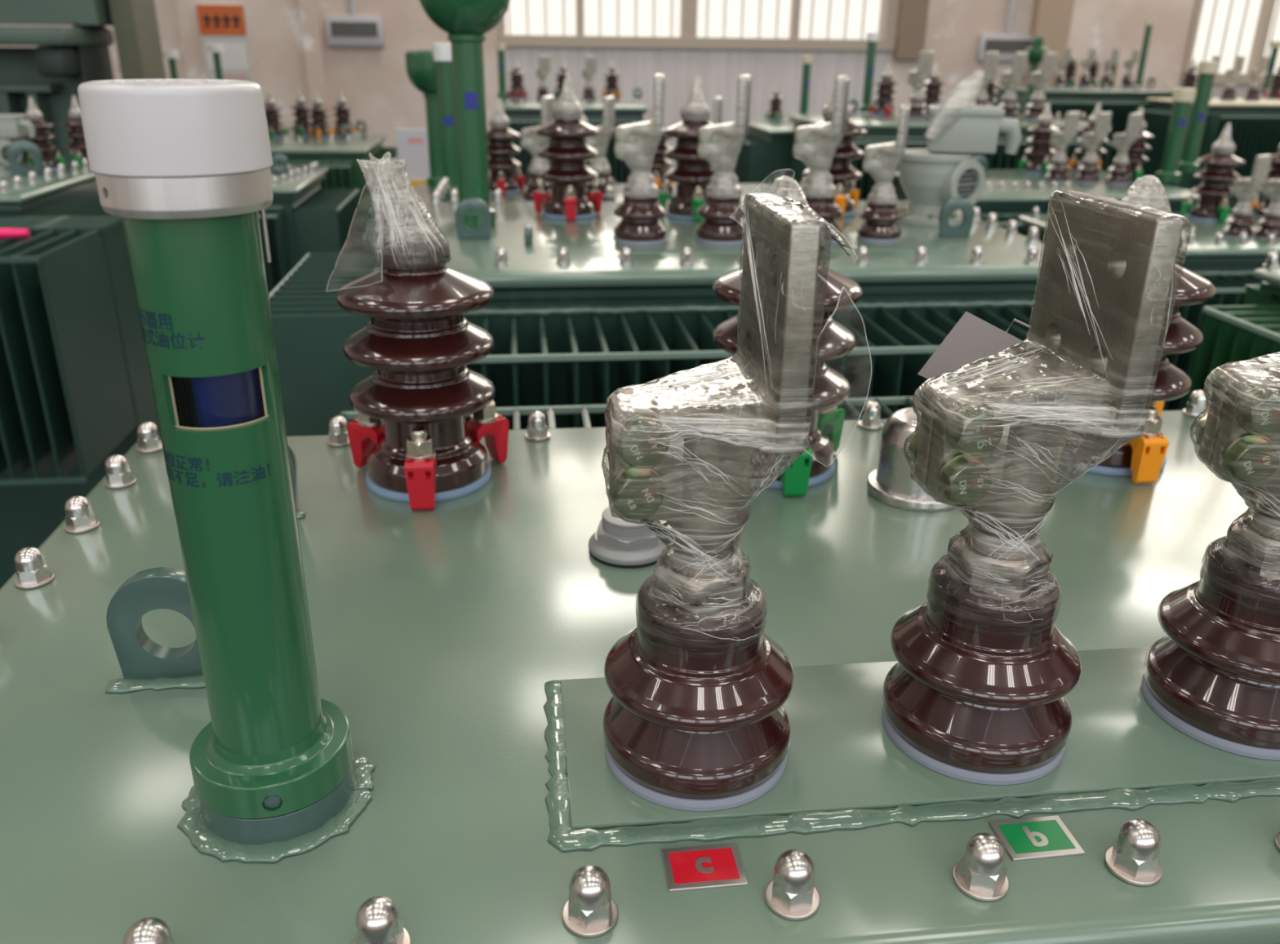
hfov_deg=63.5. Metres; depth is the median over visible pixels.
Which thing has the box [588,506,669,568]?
plug
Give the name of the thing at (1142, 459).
bushing
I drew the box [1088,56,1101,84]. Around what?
bushing
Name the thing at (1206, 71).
gauge
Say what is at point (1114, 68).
bushing
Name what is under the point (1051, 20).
trim
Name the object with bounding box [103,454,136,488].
nut
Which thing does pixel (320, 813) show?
socket
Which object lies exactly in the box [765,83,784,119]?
bushing
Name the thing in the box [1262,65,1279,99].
bushing
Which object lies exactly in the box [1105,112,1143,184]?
bushing
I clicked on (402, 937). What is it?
washer
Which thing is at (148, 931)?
nut
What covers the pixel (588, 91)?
bushing
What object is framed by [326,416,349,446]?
nut
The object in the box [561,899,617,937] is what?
washer
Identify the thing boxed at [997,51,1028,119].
bushing
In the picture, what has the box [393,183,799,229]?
transformer
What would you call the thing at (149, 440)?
nut
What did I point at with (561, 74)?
bushing
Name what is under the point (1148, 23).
gauge
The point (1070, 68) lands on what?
bushing
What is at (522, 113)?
transformer
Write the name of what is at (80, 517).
nut
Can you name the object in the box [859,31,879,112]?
gauge
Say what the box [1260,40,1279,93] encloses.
gauge
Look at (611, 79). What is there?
bushing
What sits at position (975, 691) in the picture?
bushing
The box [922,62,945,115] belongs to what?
bushing
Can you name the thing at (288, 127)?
transformer
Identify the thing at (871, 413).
nut
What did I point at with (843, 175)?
bushing
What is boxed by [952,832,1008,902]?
nut
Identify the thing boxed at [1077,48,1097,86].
bushing
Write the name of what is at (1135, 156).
bushing
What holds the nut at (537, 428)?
on the transformer at (464, 645)
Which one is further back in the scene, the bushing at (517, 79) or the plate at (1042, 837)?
the bushing at (517, 79)
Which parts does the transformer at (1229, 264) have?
tank, fin rod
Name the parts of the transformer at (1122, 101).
tank, fin rod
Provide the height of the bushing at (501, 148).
0.296 m
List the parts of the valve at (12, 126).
sight glass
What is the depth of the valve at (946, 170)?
2.18 m
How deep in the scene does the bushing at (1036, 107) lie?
6.00 m
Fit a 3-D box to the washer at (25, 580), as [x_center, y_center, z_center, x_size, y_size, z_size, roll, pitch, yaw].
[-0.467,0.083,0.799,0.027,0.002,0.027,-4,23,-10]
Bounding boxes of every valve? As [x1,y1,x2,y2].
[0,113,35,176]
[897,70,1022,226]
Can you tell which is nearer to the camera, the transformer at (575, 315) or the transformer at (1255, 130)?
the transformer at (575, 315)
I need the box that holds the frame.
[0,0,166,163]
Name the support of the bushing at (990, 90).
on the transformer at (881, 129)
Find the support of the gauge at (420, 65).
on the transformer at (425, 193)
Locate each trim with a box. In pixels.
[175,0,265,104]
[298,0,330,133]
[893,0,929,59]
[1022,0,1074,84]
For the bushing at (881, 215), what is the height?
0.252 m
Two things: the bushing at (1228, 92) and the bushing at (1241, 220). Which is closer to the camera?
the bushing at (1241, 220)
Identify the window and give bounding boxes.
[497,0,899,50]
[1179,0,1279,84]
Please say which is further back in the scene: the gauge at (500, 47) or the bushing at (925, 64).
the gauge at (500, 47)
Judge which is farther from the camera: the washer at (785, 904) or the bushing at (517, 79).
the bushing at (517, 79)
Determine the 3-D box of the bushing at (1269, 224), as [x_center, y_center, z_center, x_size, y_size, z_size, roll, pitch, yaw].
[1.847,-0.796,2.994,0.081,0.233,0.081,-11,25,-27]
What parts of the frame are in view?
panel, panel, guide rail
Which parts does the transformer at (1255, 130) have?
fin rod, fin rod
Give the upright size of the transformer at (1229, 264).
1.058 m
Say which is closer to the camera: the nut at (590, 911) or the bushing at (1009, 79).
the nut at (590, 911)
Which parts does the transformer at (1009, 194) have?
fin rod, tank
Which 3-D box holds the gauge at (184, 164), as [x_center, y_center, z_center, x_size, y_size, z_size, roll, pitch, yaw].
[-0.198,0.009,0.503,0.103,0.372,0.104,-2,23,-6]
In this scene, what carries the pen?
on the radiator
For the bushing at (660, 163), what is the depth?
3.47 m
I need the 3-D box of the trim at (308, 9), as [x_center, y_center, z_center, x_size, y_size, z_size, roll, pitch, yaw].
[-3.101,-5.642,9.222,0.170,6.350,0.060,-2,23,-6]
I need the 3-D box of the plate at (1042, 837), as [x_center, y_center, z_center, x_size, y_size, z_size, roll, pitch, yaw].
[0.211,0.195,0.551,0.040,0.002,0.029,-2,23,-7]
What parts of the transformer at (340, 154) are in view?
fin rod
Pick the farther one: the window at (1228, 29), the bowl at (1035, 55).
the window at (1228, 29)
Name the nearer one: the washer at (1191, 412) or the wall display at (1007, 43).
the washer at (1191, 412)
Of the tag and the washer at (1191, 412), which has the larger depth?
the washer at (1191, 412)
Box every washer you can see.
[13,570,53,589]
[63,519,99,533]
[103,475,136,488]
[136,444,162,453]
[326,438,349,446]
[351,928,410,943]
[524,432,550,440]
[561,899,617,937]
[764,880,820,920]
[857,420,882,429]
[952,862,1008,902]
[1104,846,1162,886]
[1182,408,1208,417]
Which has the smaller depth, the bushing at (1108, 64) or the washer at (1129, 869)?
the washer at (1129, 869)
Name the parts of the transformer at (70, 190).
tank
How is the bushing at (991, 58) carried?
on the transformer at (881, 129)
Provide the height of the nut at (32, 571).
0.028 m
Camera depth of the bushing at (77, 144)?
3.28 m
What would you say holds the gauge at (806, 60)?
on the transformer at (766, 148)
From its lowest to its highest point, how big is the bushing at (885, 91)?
0.296 m
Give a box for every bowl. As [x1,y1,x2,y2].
[404,48,437,94]
[419,0,510,35]
[1025,47,1048,63]
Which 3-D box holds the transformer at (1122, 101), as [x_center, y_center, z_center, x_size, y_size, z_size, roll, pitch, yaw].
[3.896,-2.787,9.141,1.630,1.298,1.461,-2,23,-6]
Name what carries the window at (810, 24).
in the wall
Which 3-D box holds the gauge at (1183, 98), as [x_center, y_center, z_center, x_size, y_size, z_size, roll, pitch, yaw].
[2.227,-1.399,4.301,0.099,0.370,0.099,-2,23,-6]
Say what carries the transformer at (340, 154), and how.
on the floor
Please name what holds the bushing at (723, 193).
on the transformer at (575, 315)
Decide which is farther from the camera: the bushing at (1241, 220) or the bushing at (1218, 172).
the bushing at (1218, 172)
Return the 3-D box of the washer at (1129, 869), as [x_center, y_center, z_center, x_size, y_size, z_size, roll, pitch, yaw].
[0.254,0.202,0.532,0.027,0.002,0.027,-4,23,-10]
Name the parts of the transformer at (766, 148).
fin rod, tank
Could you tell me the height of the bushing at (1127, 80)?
0.315 m
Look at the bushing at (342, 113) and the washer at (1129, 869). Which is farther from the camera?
the bushing at (342, 113)
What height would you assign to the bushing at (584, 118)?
0.296 m
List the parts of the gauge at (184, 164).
gauge glass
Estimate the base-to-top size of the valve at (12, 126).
0.170 m
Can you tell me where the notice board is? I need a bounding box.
[195,4,253,81]
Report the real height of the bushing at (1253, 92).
0.315 m
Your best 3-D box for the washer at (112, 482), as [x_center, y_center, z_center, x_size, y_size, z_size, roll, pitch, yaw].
[-0.490,0.009,0.975,0.027,0.002,0.027,-3,23,-8]
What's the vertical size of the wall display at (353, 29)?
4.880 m
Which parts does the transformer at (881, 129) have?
tank, fin rod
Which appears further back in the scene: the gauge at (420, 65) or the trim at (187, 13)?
the trim at (187, 13)
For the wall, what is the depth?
10.39 m
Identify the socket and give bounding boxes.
[199,763,354,844]
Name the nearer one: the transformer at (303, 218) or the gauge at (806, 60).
the transformer at (303, 218)
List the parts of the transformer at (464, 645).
fin rod, mounting plate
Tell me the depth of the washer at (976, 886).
0.51 m
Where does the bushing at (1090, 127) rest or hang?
on the transformer at (1009, 194)
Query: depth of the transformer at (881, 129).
5.62 m
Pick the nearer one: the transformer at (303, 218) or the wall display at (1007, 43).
the transformer at (303, 218)
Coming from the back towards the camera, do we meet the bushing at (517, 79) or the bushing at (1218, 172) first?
the bushing at (517, 79)
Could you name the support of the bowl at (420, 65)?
on the gauge at (420, 65)
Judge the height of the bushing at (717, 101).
0.315 m
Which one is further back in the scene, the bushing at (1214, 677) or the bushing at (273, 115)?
the bushing at (273, 115)
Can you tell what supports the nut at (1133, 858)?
on the transformer at (464, 645)
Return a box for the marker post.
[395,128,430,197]
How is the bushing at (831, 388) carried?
on the transformer at (464, 645)
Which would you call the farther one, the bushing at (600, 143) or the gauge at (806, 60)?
the gauge at (806, 60)
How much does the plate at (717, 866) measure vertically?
0.002 m
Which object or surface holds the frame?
on the floor
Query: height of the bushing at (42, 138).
0.213 m
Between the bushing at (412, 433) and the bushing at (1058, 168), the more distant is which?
the bushing at (1058, 168)
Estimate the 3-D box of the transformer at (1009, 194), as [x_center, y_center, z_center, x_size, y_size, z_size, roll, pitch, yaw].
[1.662,-0.761,4.463,1.003,1.098,0.991,-2,23,-6]
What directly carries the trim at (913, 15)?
attached to the wall
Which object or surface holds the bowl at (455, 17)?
on the pipe
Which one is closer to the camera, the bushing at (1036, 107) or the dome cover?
the dome cover
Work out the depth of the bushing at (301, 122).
6.74 m
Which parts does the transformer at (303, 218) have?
fin rod, tank, fin rod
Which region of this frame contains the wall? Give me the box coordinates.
[0,0,1271,184]
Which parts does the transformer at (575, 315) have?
fin rod, fin rod, tank, mounting plate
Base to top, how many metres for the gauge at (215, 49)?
0.540 m
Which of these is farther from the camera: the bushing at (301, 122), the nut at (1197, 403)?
the bushing at (301, 122)
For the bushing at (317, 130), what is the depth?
6.60 m
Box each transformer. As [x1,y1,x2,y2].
[0,139,111,216]
[0,396,1279,943]
[257,154,362,294]
[268,177,1044,436]
[269,120,404,252]
[279,124,293,133]
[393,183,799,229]
[496,88,648,183]
[733,119,793,183]
[786,98,1111,200]
[893,155,1199,237]
[968,77,1173,172]
[1018,207,1279,410]
[1136,91,1279,213]
[1183,251,1279,408]
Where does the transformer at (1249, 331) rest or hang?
on the floor
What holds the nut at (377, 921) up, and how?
on the transformer at (464, 645)
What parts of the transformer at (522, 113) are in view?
fin rod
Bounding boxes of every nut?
[13,546,53,589]
[63,496,99,533]
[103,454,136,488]
[122,917,173,943]
[136,422,162,453]
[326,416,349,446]
[351,896,410,943]
[524,411,550,440]
[561,865,617,937]
[764,849,820,920]
[857,400,882,429]
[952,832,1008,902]
[1104,818,1162,886]
[1182,390,1208,417]
[1275,832,1279,851]
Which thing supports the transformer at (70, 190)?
on the floor
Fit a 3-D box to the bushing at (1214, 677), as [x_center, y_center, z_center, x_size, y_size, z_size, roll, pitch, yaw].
[0.379,0.004,0.597,0.113,0.315,0.113,3,23,5]
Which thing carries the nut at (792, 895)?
on the transformer at (464, 645)
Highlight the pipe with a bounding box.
[419,0,510,228]
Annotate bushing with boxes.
[20,97,65,169]
[61,95,88,167]
[264,90,286,137]
[290,88,312,135]
[306,90,333,137]
[325,151,509,511]
[332,89,355,135]
[486,97,524,194]
[507,57,527,97]
[520,95,554,202]
[533,73,602,220]
[536,55,551,100]
[553,57,573,97]
[577,98,591,188]
[582,56,596,100]
[586,95,616,201]
[601,58,621,98]
[601,191,871,811]
[613,73,667,244]
[644,102,674,191]
[658,75,719,221]
[695,74,751,244]
[712,96,722,168]
[712,168,862,497]
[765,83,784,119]
[792,75,849,243]
[795,86,866,217]
[856,103,911,242]
[869,62,897,115]
[882,189,1191,785]
[906,50,934,119]
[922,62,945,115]
[969,51,999,106]
[975,75,999,106]
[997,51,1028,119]
[1018,102,1060,173]
[1024,52,1057,119]
[1044,111,1080,182]
[1053,47,1071,85]
[1063,49,1079,84]
[1068,102,1111,173]
[1074,111,1111,182]
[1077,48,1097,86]
[1087,174,1215,484]
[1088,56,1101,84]
[1098,56,1119,85]
[1100,48,1119,86]
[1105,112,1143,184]
[1107,106,1153,182]
[1120,48,1140,86]
[1141,351,1279,760]
[1179,57,1198,88]
[1181,122,1244,222]
[1209,55,1221,100]
[1219,55,1245,100]
[1222,154,1271,238]
[1244,56,1270,100]
[1250,144,1279,218]
[1253,178,1279,239]
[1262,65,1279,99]
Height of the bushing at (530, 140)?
0.315 m
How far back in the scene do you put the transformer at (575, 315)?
1.83 m
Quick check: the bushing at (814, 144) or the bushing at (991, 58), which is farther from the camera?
the bushing at (991, 58)
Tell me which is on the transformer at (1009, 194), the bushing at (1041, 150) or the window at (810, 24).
the bushing at (1041, 150)
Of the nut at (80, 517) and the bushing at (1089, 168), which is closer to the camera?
the nut at (80, 517)
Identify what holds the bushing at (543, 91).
on the transformer at (522, 113)
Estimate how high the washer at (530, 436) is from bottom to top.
0.002 m
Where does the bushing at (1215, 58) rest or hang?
on the transformer at (1255, 130)
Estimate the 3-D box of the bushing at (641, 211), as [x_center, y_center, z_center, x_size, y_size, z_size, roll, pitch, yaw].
[0.003,-0.590,1.951,0.105,0.302,0.105,4,23,7]
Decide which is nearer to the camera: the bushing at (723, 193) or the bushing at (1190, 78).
the bushing at (723, 193)
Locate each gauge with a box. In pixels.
[77,78,376,863]
[162,49,179,78]
[207,44,223,79]
[404,48,442,188]
[432,42,458,200]
[496,43,507,98]
[799,55,813,113]
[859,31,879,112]
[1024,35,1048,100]
[1133,18,1155,85]
[1155,88,1196,182]
[1177,61,1220,172]
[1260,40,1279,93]
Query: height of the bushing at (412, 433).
0.300 m
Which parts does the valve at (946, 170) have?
sight glass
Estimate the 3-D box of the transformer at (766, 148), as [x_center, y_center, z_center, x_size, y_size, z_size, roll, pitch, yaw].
[1.022,-1.823,7.023,0.814,1.078,1.000,-2,23,-6]
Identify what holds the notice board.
attached to the wall
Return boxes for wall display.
[324,0,384,46]
[976,0,1031,61]
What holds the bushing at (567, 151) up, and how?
on the transformer at (575, 315)
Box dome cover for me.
[866,407,955,511]
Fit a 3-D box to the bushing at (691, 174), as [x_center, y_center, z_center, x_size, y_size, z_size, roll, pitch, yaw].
[0.121,-0.710,2.264,0.156,0.296,0.152,-2,23,-6]
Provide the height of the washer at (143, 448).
0.002 m
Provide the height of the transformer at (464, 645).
1.228 m
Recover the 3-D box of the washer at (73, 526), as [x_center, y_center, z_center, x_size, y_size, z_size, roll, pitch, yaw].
[-0.479,0.046,0.888,0.027,0.002,0.027,-13,26,-29]
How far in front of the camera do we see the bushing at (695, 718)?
0.54 m
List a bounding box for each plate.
[661,844,747,892]
[988,816,1084,862]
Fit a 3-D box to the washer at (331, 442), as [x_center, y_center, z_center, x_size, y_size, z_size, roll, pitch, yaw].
[-0.313,-0.033,1.081,0.027,0.002,0.027,-12,26,-29]
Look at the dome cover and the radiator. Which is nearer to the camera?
the dome cover
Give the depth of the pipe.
2.05 m
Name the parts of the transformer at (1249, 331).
fin rod, fin rod, tank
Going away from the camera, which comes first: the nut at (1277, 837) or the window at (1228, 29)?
the nut at (1277, 837)
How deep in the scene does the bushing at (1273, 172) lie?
3.37 m
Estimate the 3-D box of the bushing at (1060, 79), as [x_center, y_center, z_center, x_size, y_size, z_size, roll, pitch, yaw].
[3.743,-3.594,9.179,0.113,0.315,0.113,-14,27,-32]
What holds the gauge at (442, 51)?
on the transformer at (425, 193)
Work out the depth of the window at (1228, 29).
10.96 m
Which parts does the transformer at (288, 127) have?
tank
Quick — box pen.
[0,227,29,238]
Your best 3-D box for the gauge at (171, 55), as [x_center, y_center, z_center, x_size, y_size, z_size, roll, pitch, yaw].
[-3.233,-2.671,7.216,0.100,0.500,0.100,-2,23,-6]
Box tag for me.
[917,311,1029,383]

